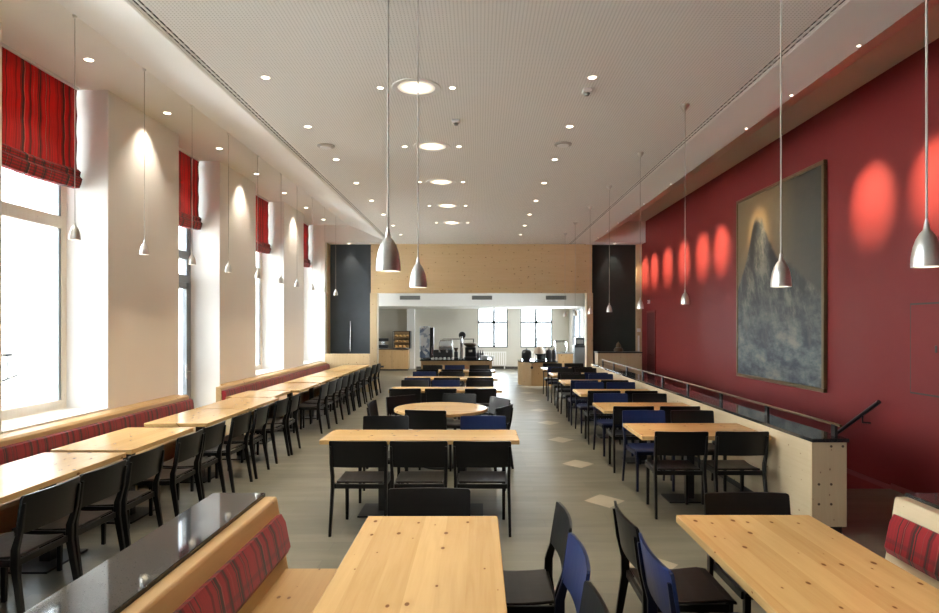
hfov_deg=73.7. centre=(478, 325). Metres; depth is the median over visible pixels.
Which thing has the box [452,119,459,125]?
ceiling sensor
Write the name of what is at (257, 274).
pendant lamp
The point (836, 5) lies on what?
trim
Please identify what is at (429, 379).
dining chair
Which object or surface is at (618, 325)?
wall
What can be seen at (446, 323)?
wall
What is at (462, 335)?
tap
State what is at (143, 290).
wall
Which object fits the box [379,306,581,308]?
ceiling
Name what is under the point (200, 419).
table
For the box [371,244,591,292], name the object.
lintel
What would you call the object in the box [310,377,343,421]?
dining chair
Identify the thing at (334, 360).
screen
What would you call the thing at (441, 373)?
dining chair
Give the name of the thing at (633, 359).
base cabinet
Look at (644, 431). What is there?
table
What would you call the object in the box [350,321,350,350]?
door pull
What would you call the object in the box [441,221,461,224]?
recessed light
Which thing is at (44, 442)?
cushion
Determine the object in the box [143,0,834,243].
ceiling
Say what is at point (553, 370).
dining chair
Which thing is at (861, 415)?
stair handrail
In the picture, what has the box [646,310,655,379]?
door
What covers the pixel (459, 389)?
table
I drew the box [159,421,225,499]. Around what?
dining chair
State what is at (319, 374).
table
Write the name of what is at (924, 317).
hatch
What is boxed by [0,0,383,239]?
ceiling
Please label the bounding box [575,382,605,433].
dining chair
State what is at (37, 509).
dining chair
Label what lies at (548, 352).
kettle
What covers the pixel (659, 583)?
dining chair
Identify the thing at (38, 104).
blind
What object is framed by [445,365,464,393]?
dining chair
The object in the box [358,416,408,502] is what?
dining chair
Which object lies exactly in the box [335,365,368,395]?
table
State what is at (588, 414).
dining chair
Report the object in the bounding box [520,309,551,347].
window
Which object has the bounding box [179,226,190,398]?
window
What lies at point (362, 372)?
dining chair
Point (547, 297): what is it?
air vent
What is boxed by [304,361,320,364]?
trim
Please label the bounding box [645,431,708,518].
dining chair
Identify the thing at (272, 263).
trim
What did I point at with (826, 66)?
ceiling
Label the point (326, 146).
smoke detector
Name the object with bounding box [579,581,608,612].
dining chair
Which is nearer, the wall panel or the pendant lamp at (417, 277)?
the pendant lamp at (417, 277)
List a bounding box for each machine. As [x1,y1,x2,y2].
[431,341,452,359]
[572,338,584,366]
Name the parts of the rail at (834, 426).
post, post, post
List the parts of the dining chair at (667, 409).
backrest, leg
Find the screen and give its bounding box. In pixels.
[325,354,369,391]
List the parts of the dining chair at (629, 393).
backrest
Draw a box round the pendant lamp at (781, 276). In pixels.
[770,0,791,286]
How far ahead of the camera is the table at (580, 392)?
10.19 m
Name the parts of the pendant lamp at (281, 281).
lamp shade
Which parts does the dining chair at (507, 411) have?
backrest, leg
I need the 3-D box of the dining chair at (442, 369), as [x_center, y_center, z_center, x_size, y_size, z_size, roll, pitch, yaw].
[-0.600,1.393,14.299,0.498,0.815,0.533,0,0,-1]
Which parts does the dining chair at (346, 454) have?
leg, leg, backrest, seat frame, seat, leg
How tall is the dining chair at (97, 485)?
0.815 m
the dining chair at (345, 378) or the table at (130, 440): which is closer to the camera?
the table at (130, 440)
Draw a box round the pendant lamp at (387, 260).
[376,0,400,271]
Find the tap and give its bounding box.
[459,332,465,358]
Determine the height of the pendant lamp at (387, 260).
2.090 m
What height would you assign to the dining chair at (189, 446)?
0.815 m
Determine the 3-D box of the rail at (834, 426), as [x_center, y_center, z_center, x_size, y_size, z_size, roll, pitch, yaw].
[3.110,0.910,10.590,0.024,0.116,10.420,0,0,0]
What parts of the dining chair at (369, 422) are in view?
leg, backrest, leg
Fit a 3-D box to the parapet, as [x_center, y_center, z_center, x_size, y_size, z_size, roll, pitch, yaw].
[3.006,1.384,10.624,0.317,0.832,10.552,0,0,0]
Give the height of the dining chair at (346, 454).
0.815 m
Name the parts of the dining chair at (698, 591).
leg, backrest, leg, seat frame, seat, leg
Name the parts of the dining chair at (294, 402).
leg, seat, leg, backrest, leg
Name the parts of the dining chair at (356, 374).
leg, backrest, leg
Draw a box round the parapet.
[591,364,848,533]
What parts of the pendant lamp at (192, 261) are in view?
lamp shade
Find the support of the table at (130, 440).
on the floor
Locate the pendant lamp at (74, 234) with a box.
[69,14,80,239]
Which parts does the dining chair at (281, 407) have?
leg, seat, seat frame, leg, backrest, leg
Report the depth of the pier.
25.65 m
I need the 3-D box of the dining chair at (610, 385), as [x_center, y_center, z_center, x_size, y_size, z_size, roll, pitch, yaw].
[2.470,1.393,10.662,0.498,0.815,0.533,0,0,-1]
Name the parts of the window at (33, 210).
glass pane, glass pane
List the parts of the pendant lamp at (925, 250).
lamp shade, cord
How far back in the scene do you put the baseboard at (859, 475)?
7.09 m
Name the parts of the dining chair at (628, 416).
leg, leg, seat frame, seat, backrest, leg, leg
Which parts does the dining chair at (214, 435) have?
leg, seat, seat frame, leg, backrest, leg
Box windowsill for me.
[2,408,108,433]
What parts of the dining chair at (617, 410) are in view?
leg, leg, seat, seat frame, backrest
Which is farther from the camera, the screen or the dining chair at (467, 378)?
the screen
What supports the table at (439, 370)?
on the floor
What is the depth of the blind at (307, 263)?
16.80 m
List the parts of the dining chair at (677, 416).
backrest, seat, leg, leg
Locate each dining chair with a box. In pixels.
[0,476,80,612]
[12,459,127,576]
[69,445,164,562]
[127,429,203,528]
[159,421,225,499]
[190,411,252,492]
[215,404,269,478]
[240,397,289,463]
[256,393,300,454]
[293,382,329,433]
[302,379,337,427]
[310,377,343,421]
[317,375,349,417]
[328,441,390,536]
[330,372,354,413]
[332,371,359,410]
[339,369,365,406]
[354,364,376,397]
[354,366,371,401]
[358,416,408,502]
[359,363,380,394]
[366,400,411,468]
[386,395,419,445]
[387,487,469,515]
[389,388,420,415]
[389,441,447,487]
[400,380,428,415]
[404,378,430,415]
[405,410,451,471]
[413,371,435,375]
[416,369,437,375]
[423,365,442,368]
[425,388,456,429]
[432,380,458,419]
[434,378,459,419]
[439,371,462,393]
[441,369,462,393]
[442,393,475,428]
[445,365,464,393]
[453,441,510,536]
[460,416,505,490]
[465,388,496,415]
[466,380,493,415]
[467,378,492,379]
[469,369,490,371]
[469,371,491,375]
[470,365,488,368]
[487,396,510,427]
[494,404,513,470]
[503,501,571,612]
[543,363,561,395]
[547,367,567,400]
[551,368,572,405]
[555,533,590,612]
[556,373,580,411]
[560,374,586,417]
[564,363,582,366]
[568,380,597,425]
[572,367,591,372]
[575,368,596,372]
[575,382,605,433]
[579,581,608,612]
[584,373,607,379]
[584,391,620,444]
[588,374,612,379]
[593,393,633,456]
[598,380,627,418]
[606,382,634,428]
[608,406,653,472]
[612,500,736,612]
[620,391,657,429]
[622,410,674,491]
[632,393,666,401]
[637,533,739,612]
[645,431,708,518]
[653,406,700,470]
[670,410,726,491]
[700,431,768,504]
[704,492,790,612]
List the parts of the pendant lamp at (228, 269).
lamp shade, cord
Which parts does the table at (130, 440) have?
plate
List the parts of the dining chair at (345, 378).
backrest, leg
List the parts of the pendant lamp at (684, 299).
lamp shade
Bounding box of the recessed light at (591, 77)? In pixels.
[587,75,596,79]
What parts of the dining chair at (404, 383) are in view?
backrest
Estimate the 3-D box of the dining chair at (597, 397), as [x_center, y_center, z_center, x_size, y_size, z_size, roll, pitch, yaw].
[1.909,1.393,8.841,0.498,0.815,0.533,0,0,-1]
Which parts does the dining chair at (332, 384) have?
leg, seat, leg, backrest, leg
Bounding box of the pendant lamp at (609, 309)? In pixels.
[607,185,611,311]
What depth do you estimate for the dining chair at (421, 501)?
3.77 m
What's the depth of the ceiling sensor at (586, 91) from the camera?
6.01 m
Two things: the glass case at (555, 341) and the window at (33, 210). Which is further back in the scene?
the glass case at (555, 341)
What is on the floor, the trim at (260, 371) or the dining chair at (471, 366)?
the dining chair at (471, 366)
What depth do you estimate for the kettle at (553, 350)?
19.04 m
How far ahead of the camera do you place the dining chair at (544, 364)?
16.34 m
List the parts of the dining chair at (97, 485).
leg, seat, seat frame, leg, backrest, leg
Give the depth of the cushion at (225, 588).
2.88 m
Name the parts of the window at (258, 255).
glass pane, glass pane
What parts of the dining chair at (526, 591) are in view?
seat, seat frame, leg, leg, backrest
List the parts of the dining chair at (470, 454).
leg, seat, seat frame, backrest, leg, leg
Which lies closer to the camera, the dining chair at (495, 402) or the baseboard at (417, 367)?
the dining chair at (495, 402)
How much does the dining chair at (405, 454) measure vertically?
0.815 m
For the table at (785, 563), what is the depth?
2.75 m
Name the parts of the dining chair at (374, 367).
leg, backrest, leg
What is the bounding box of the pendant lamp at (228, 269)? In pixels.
[225,133,231,272]
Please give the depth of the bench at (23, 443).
6.37 m
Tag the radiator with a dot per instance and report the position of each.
(500, 357)
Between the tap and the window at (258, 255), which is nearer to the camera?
the window at (258, 255)
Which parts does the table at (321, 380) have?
plate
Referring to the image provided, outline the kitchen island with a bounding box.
[517,359,557,385]
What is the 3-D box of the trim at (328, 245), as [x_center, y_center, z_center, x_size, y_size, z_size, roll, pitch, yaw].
[-4.290,-0.240,17.550,0.220,4.080,0.500,0,0,0]
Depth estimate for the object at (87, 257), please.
7.29 m
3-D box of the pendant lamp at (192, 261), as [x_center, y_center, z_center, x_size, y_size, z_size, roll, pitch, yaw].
[-3.570,-1.748,7.790,0.090,1.983,0.090,0,0,0]
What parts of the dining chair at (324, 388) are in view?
leg, seat, seat frame, leg, backrest, leg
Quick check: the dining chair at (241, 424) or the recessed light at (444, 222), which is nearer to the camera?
the dining chair at (241, 424)
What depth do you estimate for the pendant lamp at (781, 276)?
2.83 m
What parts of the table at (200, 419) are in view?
plate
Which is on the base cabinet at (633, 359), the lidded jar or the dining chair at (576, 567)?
the lidded jar
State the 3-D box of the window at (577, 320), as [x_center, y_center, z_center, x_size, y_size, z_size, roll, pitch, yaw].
[3.840,0.125,23.950,0.080,1.550,2.500,0,0,0]
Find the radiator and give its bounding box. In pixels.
[481,352,505,368]
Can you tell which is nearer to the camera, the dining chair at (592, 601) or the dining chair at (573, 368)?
the dining chair at (592, 601)
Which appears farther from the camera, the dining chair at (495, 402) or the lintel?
the lintel
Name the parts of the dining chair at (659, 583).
leg, backrest, leg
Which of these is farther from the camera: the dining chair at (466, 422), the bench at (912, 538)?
the dining chair at (466, 422)
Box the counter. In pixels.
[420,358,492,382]
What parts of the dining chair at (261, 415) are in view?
leg, seat, seat frame, leg, backrest, leg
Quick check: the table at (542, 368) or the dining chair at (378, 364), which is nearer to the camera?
the table at (542, 368)
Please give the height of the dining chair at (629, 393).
0.815 m
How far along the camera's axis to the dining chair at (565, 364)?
16.36 m
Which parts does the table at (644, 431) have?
plate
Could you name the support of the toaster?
on the base cabinet at (391, 359)
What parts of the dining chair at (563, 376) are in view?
leg, leg, seat, backrest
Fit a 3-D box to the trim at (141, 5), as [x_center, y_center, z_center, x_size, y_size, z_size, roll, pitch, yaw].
[-2.410,-2.332,6.900,0.100,0.096,21.800,0,0,0]
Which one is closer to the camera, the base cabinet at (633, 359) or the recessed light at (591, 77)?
the recessed light at (591, 77)
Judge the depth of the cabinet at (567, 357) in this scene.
20.95 m
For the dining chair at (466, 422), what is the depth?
6.81 m
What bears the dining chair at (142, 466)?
on the floor
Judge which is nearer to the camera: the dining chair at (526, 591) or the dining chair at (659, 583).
the dining chair at (659, 583)
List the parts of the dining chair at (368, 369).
leg, backrest, leg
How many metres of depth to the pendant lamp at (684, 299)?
6.44 m
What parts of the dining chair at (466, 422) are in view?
backrest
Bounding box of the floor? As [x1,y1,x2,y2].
[0,369,904,612]
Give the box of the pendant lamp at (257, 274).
[255,155,260,278]
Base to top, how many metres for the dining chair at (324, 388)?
0.815 m
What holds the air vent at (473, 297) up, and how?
in the wall at (385, 299)
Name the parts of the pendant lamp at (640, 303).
lamp shade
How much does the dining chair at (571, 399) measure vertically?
0.815 m
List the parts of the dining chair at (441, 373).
backrest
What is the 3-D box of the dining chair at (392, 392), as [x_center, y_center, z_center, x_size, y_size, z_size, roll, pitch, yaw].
[-1.159,1.393,10.018,0.498,0.815,0.533,0,0,-1]
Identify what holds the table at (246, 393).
on the floor
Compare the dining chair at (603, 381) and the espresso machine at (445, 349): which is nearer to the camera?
the dining chair at (603, 381)
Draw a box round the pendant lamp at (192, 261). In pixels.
[188,105,195,264]
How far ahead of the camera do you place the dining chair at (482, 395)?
9.77 m
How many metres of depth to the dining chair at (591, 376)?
12.72 m
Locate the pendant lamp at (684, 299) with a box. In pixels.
[681,103,689,303]
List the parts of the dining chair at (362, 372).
leg, backrest, leg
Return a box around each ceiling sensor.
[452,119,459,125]
[582,88,591,95]
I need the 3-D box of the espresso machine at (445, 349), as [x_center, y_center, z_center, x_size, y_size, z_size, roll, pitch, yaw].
[-1.165,0.785,19.814,0.672,0.560,0.672,0,0,0]
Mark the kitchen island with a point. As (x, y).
(530, 373)
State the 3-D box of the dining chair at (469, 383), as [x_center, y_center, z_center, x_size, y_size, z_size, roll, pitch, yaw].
[0.019,1.393,11.072,0.498,0.815,0.533,0,0,-1]
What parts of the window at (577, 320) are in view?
glass pane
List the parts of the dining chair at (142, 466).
leg, seat frame, seat, leg, backrest, leg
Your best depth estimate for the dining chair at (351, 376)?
12.93 m
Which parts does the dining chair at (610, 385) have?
backrest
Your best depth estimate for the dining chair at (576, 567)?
2.85 m
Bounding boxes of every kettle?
[522,348,530,360]
[546,348,551,360]
[552,348,555,359]
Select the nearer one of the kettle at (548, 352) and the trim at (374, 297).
the trim at (374, 297)
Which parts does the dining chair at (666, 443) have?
leg, leg, seat, seat frame, backrest, leg, leg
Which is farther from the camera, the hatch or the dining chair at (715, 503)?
the hatch
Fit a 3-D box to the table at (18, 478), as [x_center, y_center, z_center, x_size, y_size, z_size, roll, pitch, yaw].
[-3.285,1.429,4.320,0.690,0.742,1.800,0,0,0]
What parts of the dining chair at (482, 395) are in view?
backrest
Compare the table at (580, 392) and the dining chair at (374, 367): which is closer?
the table at (580, 392)
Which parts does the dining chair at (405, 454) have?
leg, backrest, seat, seat frame, leg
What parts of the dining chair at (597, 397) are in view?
leg, leg, seat frame, seat, backrest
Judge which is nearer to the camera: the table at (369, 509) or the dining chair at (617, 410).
the table at (369, 509)
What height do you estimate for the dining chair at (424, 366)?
0.815 m
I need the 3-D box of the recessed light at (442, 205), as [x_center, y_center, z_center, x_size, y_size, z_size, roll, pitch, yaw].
[-0.600,-2.276,11.910,0.475,0.008,0.475,0,0,0]
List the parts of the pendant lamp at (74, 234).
cord, lamp shade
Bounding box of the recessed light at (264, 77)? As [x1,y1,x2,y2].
[260,75,270,79]
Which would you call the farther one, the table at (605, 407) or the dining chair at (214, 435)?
the table at (605, 407)
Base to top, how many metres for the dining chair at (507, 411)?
0.815 m
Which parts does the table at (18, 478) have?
plate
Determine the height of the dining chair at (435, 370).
0.815 m
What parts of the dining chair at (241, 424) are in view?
leg, leg, seat, seat frame, leg, backrest, leg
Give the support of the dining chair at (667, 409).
on the floor
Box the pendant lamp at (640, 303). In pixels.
[637,152,643,308]
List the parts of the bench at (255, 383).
leg panel, leg panel, seat, leg panel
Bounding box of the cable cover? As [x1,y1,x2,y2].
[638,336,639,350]
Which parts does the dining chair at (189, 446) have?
leg, leg, seat frame, seat, leg, backrest, leg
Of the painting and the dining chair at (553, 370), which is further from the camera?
the dining chair at (553, 370)
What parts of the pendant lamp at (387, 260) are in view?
cord, lamp shade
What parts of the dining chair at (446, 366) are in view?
backrest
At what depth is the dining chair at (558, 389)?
13.13 m
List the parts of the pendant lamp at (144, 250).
lamp shade, cord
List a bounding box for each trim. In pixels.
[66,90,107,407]
[129,0,384,237]
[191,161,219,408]
[256,369,283,375]
[262,202,283,368]
[304,225,321,360]
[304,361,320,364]
[327,243,329,353]
[370,293,378,389]
[569,0,848,243]
[585,293,592,366]
[635,244,641,351]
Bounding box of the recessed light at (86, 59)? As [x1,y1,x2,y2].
[82,57,94,62]
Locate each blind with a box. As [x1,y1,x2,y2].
[2,42,81,188]
[179,148,202,229]
[256,193,270,253]
[304,222,310,266]
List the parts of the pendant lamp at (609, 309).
lamp shade, cord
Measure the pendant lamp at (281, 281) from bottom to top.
1.983 m
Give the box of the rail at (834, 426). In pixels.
[602,359,841,436]
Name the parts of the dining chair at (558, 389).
leg, backrest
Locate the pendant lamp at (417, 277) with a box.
[409,0,426,287]
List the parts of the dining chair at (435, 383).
backrest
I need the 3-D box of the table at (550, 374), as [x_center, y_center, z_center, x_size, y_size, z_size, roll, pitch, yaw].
[2.180,1.429,13.670,1.240,0.742,0.800,0,0,0]
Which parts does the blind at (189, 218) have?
head rail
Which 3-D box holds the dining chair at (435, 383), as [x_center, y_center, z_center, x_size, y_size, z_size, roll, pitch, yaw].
[-0.600,1.393,11.072,0.498,0.815,0.533,0,0,0]
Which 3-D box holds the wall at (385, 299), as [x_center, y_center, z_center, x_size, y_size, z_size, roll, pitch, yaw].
[-0.325,-1.095,22.400,9.750,0.810,0.200,0,0,0]
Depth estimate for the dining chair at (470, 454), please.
5.35 m
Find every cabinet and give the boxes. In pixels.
[379,348,409,370]
[556,352,573,366]
[594,351,642,374]
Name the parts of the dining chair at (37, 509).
leg, leg, seat, seat frame, backrest, leg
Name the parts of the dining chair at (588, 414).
leg, leg, seat, seat frame, backrest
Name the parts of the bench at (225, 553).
backrest, seat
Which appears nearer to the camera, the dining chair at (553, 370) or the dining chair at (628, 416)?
the dining chair at (628, 416)
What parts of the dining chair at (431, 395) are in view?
backrest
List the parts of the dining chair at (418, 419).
backrest, leg, leg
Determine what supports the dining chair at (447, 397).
on the floor
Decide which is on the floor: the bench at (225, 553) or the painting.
the bench at (225, 553)
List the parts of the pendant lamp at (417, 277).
lamp shade, cord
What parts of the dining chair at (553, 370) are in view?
leg, leg, backrest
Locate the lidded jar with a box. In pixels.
[614,342,622,351]
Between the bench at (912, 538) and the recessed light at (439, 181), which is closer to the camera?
the bench at (912, 538)
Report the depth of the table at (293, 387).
10.84 m
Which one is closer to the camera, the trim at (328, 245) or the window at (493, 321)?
the trim at (328, 245)
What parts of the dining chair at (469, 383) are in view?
backrest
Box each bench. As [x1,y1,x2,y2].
[0,395,222,533]
[24,493,336,612]
[216,362,338,435]
[884,493,938,589]
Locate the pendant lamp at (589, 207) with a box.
[588,206,591,313]
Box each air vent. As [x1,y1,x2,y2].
[400,296,419,299]
[472,296,491,299]
[546,296,565,299]
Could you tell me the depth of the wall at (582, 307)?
25.20 m
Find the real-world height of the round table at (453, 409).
0.742 m
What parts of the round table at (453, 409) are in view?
plate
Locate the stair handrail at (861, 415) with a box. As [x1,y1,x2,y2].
[838,400,880,433]
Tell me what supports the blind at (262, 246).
attached to the wall at (143, 290)
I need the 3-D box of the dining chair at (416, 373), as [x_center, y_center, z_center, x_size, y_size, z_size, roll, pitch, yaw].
[-1.161,1.393,13.162,0.498,0.815,0.533,0,0,-2]
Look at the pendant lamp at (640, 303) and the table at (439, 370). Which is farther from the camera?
the table at (439, 370)
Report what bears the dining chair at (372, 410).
on the floor
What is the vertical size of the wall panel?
4.080 m
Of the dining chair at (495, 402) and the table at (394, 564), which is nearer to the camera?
the table at (394, 564)
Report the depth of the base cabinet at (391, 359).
25.00 m
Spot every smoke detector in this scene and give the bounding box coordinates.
[317,143,334,149]
[554,141,571,147]
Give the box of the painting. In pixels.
[736,159,826,392]
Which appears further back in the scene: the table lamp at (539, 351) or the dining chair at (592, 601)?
the table lamp at (539, 351)
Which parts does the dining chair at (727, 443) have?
leg, leg, seat, seat frame, backrest, leg, leg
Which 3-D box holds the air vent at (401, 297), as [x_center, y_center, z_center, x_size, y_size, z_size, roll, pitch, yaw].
[-2.456,-0.990,22.277,0.720,0.140,0.045,0,0,0]
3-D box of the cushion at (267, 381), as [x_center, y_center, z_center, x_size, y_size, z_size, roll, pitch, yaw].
[-4.057,1.173,13.425,0.078,0.275,6.930,0,0,0]
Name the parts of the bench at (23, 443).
seat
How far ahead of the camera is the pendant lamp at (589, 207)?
11.97 m
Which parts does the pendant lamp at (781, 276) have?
lamp shade, cord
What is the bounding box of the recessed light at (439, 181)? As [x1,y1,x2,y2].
[426,178,455,185]
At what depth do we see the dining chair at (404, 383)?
11.30 m
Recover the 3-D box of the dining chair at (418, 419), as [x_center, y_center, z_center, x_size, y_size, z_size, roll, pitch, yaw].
[-0.584,1.393,7.527,0.498,0.815,0.533,0,0,10]
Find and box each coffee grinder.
[454,348,458,358]
[464,343,476,358]
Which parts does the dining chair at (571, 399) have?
leg, leg, seat frame, seat, backrest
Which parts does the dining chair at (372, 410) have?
backrest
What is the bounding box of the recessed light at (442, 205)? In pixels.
[435,203,459,207]
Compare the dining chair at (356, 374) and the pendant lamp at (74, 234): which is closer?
the pendant lamp at (74, 234)
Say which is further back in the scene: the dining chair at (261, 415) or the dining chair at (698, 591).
the dining chair at (261, 415)
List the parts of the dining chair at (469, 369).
backrest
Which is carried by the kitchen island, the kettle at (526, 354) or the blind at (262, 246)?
the kettle at (526, 354)
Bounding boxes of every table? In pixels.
[0,453,125,599]
[51,427,193,523]
[144,409,247,482]
[196,397,278,459]
[226,391,290,443]
[257,383,318,430]
[284,377,335,418]
[304,372,348,409]
[312,516,506,612]
[319,430,519,517]
[321,368,359,401]
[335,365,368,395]
[391,387,501,402]
[394,402,487,469]
[407,376,497,415]
[438,369,494,375]
[540,367,571,397]
[548,373,583,407]
[559,380,600,420]
[573,389,650,437]
[592,402,700,463]
[623,423,770,502]
[676,515,938,612]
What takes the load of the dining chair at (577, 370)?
on the floor
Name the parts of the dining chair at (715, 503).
leg, seat frame, seat, leg, backrest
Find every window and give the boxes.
[2,167,65,420]
[256,252,261,369]
[478,309,507,347]
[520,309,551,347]
[573,308,581,344]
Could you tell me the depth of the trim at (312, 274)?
17.10 m
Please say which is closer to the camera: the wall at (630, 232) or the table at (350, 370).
the table at (350, 370)
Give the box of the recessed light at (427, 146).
[413,141,450,151]
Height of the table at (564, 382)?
0.742 m
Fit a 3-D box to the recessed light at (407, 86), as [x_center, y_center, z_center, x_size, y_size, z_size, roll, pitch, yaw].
[-0.600,-2.276,6.000,0.475,0.008,0.475,0,0,0]
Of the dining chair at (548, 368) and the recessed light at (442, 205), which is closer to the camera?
the recessed light at (442, 205)
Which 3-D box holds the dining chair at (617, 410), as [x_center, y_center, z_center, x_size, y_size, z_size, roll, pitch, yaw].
[1.890,1.393,7.883,0.498,0.815,0.533,0,0,0]
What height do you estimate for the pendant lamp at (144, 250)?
1.983 m
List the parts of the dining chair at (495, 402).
backrest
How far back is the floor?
6.40 m
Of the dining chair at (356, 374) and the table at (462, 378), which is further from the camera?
the dining chair at (356, 374)
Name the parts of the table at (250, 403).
plate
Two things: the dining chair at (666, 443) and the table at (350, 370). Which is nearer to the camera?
the dining chair at (666, 443)
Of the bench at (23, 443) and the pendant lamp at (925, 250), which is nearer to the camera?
the pendant lamp at (925, 250)
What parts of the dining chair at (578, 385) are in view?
leg, leg, seat, backrest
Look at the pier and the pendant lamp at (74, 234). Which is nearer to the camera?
the pendant lamp at (74, 234)
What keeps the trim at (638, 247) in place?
attached to the wall at (871, 140)
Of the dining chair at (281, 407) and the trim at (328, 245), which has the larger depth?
the trim at (328, 245)
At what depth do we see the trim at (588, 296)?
17.52 m
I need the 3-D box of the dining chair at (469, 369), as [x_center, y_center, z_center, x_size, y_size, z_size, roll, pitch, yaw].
[0.020,1.393,14.299,0.498,0.815,0.533,0,0,0]
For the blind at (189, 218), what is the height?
1.193 m
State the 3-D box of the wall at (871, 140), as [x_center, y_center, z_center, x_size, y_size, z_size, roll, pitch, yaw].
[4.650,0.500,6.950,0.200,7.400,21.900,0,0,0]
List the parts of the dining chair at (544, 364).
backrest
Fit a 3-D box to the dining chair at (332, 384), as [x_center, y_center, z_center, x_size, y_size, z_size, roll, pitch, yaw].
[-2.844,1.393,11.198,0.533,0.815,0.498,0,0,3]
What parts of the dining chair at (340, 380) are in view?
seat, backrest, leg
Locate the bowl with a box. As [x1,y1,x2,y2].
[533,347,545,353]
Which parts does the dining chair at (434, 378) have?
backrest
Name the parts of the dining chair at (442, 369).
backrest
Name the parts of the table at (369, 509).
plate, plate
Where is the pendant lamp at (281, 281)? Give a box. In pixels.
[278,173,283,283]
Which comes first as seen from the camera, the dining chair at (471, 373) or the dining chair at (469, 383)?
the dining chair at (469, 383)
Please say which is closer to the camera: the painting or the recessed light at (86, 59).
the recessed light at (86, 59)
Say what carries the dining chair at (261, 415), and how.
on the floor
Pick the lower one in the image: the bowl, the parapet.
the parapet
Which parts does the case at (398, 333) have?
panel, panel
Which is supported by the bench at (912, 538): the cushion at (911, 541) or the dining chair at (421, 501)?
the cushion at (911, 541)
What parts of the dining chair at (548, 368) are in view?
leg, backrest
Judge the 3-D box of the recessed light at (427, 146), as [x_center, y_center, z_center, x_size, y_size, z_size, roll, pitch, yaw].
[-0.600,-2.276,7.970,0.475,0.008,0.475,0,0,0]
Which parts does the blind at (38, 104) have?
head rail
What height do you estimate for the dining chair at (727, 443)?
0.815 m
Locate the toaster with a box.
[379,338,388,347]
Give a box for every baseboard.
[416,366,517,368]
[847,468,915,493]
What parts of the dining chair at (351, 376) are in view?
leg, backrest, leg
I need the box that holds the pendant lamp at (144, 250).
[140,68,148,254]
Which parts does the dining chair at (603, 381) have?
backrest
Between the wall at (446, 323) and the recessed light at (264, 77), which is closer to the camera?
the recessed light at (264, 77)
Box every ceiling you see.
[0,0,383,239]
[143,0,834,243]
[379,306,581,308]
[572,0,938,243]
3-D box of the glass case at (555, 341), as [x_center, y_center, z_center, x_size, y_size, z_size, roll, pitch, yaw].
[2.751,0.706,21.150,0.400,0.428,0.400,0,0,0]
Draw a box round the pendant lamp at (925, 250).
[910,0,938,267]
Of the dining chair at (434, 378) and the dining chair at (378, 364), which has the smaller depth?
the dining chair at (434, 378)
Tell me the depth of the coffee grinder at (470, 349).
19.77 m
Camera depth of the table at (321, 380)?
12.24 m
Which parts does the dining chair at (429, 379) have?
backrest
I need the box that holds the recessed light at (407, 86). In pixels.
[392,78,440,96]
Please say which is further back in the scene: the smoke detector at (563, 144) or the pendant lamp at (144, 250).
the smoke detector at (563, 144)
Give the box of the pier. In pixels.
[407,309,414,368]
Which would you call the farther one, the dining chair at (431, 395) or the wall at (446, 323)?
the wall at (446, 323)
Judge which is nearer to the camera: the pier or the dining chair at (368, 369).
the dining chair at (368, 369)
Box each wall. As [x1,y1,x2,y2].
[0,22,303,433]
[321,221,645,361]
[379,293,583,305]
[379,309,568,368]
[569,293,584,352]
[592,245,634,363]
[642,38,938,492]
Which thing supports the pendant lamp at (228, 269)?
hanging from the ceiling at (121, 40)
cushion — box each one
[0,399,193,464]
[173,514,290,612]
[222,364,329,399]
[884,514,938,580]
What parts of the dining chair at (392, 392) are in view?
backrest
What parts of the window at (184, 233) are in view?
glass pane, glass pane, handle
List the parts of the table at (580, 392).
plate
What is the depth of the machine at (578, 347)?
21.40 m
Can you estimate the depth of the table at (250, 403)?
8.50 m
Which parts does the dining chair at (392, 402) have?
backrest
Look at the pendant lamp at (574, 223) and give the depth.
13.83 m
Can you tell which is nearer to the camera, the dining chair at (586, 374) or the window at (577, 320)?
the dining chair at (586, 374)
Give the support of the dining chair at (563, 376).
on the floor
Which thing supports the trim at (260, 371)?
attached to the wall at (143, 290)
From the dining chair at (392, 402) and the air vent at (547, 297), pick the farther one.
the air vent at (547, 297)
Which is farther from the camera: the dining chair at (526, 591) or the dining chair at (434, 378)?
the dining chair at (434, 378)
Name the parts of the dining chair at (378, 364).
leg, leg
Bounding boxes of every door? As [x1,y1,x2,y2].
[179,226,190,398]
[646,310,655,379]
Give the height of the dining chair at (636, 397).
0.815 m
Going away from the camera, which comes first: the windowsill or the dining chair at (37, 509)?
the dining chair at (37, 509)
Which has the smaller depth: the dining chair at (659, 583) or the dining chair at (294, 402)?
the dining chair at (659, 583)
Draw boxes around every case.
[393,331,410,348]
[554,340,566,352]
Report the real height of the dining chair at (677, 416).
0.815 m
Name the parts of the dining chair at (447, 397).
seat, backrest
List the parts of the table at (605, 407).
plate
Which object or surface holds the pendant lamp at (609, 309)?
hanging from the ceiling at (519, 70)
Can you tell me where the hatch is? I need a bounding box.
[910,302,938,397]
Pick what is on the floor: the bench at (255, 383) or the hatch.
the bench at (255, 383)
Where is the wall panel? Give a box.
[330,245,370,353]
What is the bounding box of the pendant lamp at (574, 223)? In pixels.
[573,222,576,315]
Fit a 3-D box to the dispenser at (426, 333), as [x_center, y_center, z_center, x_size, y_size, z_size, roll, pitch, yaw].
[-1.655,0.545,19.900,0.440,1.040,0.360,0,0,0]
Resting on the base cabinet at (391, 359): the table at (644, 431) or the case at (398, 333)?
the case at (398, 333)

